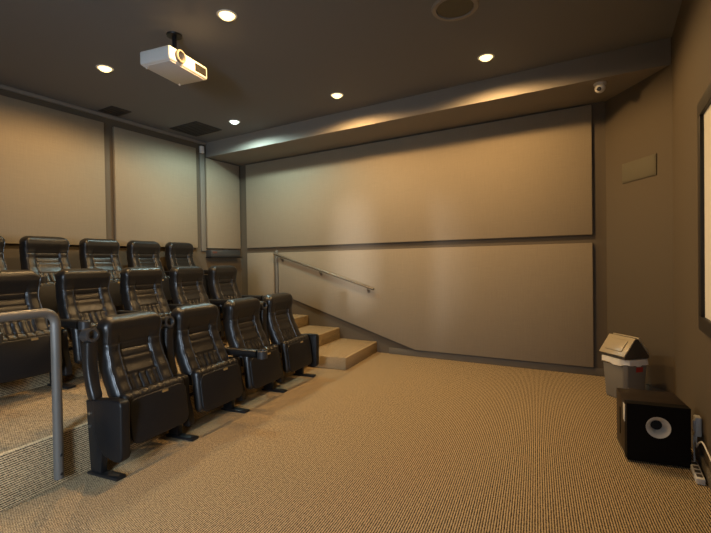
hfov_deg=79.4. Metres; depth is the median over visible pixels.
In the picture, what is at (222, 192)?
acoustic panel
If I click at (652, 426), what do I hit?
subwoofer
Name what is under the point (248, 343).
chair
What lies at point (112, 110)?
ceiling vent
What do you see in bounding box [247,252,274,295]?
acoustic panel
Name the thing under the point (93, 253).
chair
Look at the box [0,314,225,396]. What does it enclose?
platform
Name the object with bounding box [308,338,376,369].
stair step
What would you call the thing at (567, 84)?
ceiling beam
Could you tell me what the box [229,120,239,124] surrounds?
recessed light
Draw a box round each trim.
[0,84,206,145]
[199,153,205,250]
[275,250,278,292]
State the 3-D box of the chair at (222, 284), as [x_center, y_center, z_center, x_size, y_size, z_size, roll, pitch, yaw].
[-1.517,0.465,5.443,0.551,0.961,0.700,-1,1,23]
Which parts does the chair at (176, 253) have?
backrest, panel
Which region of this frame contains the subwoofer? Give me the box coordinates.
[616,388,690,467]
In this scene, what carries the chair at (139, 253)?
on the platform at (8, 388)
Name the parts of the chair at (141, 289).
armrest, backrest, seat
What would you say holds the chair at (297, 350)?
on the floor
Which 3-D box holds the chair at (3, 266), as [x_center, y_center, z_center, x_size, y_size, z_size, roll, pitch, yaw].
[-3.318,0.172,3.810,0.551,0.961,0.610,-1,1,23]
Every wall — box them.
[0,89,241,321]
[240,102,606,368]
[605,37,673,392]
[672,0,710,470]
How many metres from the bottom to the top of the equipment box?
0.143 m
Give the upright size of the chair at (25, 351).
0.961 m
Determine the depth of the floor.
2.65 m
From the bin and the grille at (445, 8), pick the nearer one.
the grille at (445, 8)
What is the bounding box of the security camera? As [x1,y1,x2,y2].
[593,81,606,92]
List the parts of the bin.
raised panel, lid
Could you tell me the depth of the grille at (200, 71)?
3.65 m
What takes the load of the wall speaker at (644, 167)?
attached to the wall at (638, 120)
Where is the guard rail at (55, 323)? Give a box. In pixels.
[0,308,63,479]
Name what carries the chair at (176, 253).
on the platform at (8, 388)
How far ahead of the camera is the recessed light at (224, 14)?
3.27 m
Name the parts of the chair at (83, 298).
armrest, panel, seat, backrest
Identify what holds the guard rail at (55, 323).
attached to the platform at (26, 433)
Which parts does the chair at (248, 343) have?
leg, panel, armrest, backrest, seat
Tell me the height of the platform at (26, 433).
0.312 m
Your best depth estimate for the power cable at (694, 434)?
2.68 m
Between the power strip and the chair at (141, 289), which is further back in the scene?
the chair at (141, 289)
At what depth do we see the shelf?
6.93 m
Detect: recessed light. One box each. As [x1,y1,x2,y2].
[96,64,113,71]
[216,9,236,20]
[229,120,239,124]
[330,92,343,98]
[477,53,494,61]
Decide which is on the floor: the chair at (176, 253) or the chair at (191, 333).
the chair at (191, 333)
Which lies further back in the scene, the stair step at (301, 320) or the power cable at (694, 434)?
the stair step at (301, 320)
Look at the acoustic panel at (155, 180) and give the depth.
5.97 m
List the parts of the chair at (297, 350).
armrest, leg, panel, backrest, seat, leg, panel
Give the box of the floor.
[0,352,710,532]
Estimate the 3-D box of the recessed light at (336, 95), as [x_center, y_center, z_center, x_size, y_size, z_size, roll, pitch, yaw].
[-0.213,-1.955,4.924,0.156,0.035,0.156,0,1,31]
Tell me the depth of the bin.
3.86 m
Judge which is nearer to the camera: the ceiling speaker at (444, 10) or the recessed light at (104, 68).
the ceiling speaker at (444, 10)
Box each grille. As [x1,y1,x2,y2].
[195,63,205,76]
[437,0,473,17]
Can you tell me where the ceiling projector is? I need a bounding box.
[140,31,206,85]
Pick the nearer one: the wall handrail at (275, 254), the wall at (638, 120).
the wall at (638, 120)
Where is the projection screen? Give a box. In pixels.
[697,82,710,337]
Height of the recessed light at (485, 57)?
0.035 m
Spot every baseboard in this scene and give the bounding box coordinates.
[389,347,604,376]
[645,383,666,391]
[691,431,710,490]
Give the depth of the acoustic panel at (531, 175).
5.56 m
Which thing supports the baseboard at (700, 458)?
attached to the wall at (691, 36)
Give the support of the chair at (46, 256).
on the platform at (8, 388)
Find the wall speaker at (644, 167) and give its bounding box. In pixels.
[622,153,656,183]
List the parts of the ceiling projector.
ceiling plate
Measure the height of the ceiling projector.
0.334 m
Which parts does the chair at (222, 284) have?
armrest, panel, backrest, armrest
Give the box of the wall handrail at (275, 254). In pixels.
[273,253,373,292]
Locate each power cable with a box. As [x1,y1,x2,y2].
[693,434,695,461]
[695,436,710,460]
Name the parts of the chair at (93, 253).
backrest, seat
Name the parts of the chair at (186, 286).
armrest, backrest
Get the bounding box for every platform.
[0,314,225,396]
[0,325,339,512]
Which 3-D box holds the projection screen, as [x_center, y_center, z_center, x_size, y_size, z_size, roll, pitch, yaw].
[1.480,-0.273,1.575,0.027,1.338,2.268,0,1,31]
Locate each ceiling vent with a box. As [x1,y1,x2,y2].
[98,106,130,116]
[169,121,220,136]
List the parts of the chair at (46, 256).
backrest, seat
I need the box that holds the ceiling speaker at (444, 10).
[431,0,478,20]
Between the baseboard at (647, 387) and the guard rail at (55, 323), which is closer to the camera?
the guard rail at (55, 323)
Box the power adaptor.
[692,415,701,436]
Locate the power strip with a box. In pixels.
[690,460,705,485]
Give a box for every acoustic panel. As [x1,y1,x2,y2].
[0,95,105,244]
[112,127,197,247]
[205,158,240,248]
[246,105,592,247]
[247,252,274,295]
[278,243,593,367]
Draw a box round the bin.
[599,333,649,397]
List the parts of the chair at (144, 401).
armrest, leg, panel, backrest, seat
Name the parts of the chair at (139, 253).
backrest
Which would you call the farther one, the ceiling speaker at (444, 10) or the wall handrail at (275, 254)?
the wall handrail at (275, 254)
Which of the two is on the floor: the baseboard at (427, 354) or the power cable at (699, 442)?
the power cable at (699, 442)
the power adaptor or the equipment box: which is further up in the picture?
the equipment box
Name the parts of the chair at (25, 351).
backrest, seat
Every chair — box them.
[0,236,7,269]
[0,270,62,382]
[19,236,71,312]
[47,268,116,388]
[79,238,122,305]
[79,311,188,481]
[117,267,171,341]
[126,240,171,299]
[161,303,242,440]
[164,242,211,310]
[168,266,220,355]
[208,265,264,345]
[221,297,281,412]
[259,293,318,392]
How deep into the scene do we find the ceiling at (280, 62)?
3.82 m
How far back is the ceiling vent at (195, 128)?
6.04 m
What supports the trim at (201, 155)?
attached to the wall at (11, 251)
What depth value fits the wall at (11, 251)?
5.51 m
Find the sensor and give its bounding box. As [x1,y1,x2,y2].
[199,146,203,152]
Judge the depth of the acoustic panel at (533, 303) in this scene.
5.40 m
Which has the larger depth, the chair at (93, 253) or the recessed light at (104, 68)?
the chair at (93, 253)
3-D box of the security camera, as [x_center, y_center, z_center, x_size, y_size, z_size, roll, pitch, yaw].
[2.367,-1.727,4.141,0.112,0.094,0.112,0,1,31]
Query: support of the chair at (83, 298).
on the platform at (26, 433)
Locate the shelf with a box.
[206,257,241,257]
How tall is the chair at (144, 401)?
0.958 m
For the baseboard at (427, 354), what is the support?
attached to the wall at (316, 317)
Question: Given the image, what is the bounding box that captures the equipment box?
[206,249,241,257]
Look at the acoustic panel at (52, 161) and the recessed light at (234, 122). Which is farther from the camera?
the recessed light at (234, 122)
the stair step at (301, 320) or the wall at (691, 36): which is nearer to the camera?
the wall at (691, 36)
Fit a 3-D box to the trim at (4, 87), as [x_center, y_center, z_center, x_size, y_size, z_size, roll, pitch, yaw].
[-3.913,-1.884,4.174,0.030,0.045,6.068,0,1,31]
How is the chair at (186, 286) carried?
on the platform at (26, 433)
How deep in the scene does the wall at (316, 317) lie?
5.10 m
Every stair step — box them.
[293,314,307,327]
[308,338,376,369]
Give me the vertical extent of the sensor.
0.105 m
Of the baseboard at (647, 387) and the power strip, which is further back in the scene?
the baseboard at (647, 387)
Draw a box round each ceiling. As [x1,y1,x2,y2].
[0,0,681,142]
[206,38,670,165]
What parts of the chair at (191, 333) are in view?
armrest, leg, panel, backrest, seat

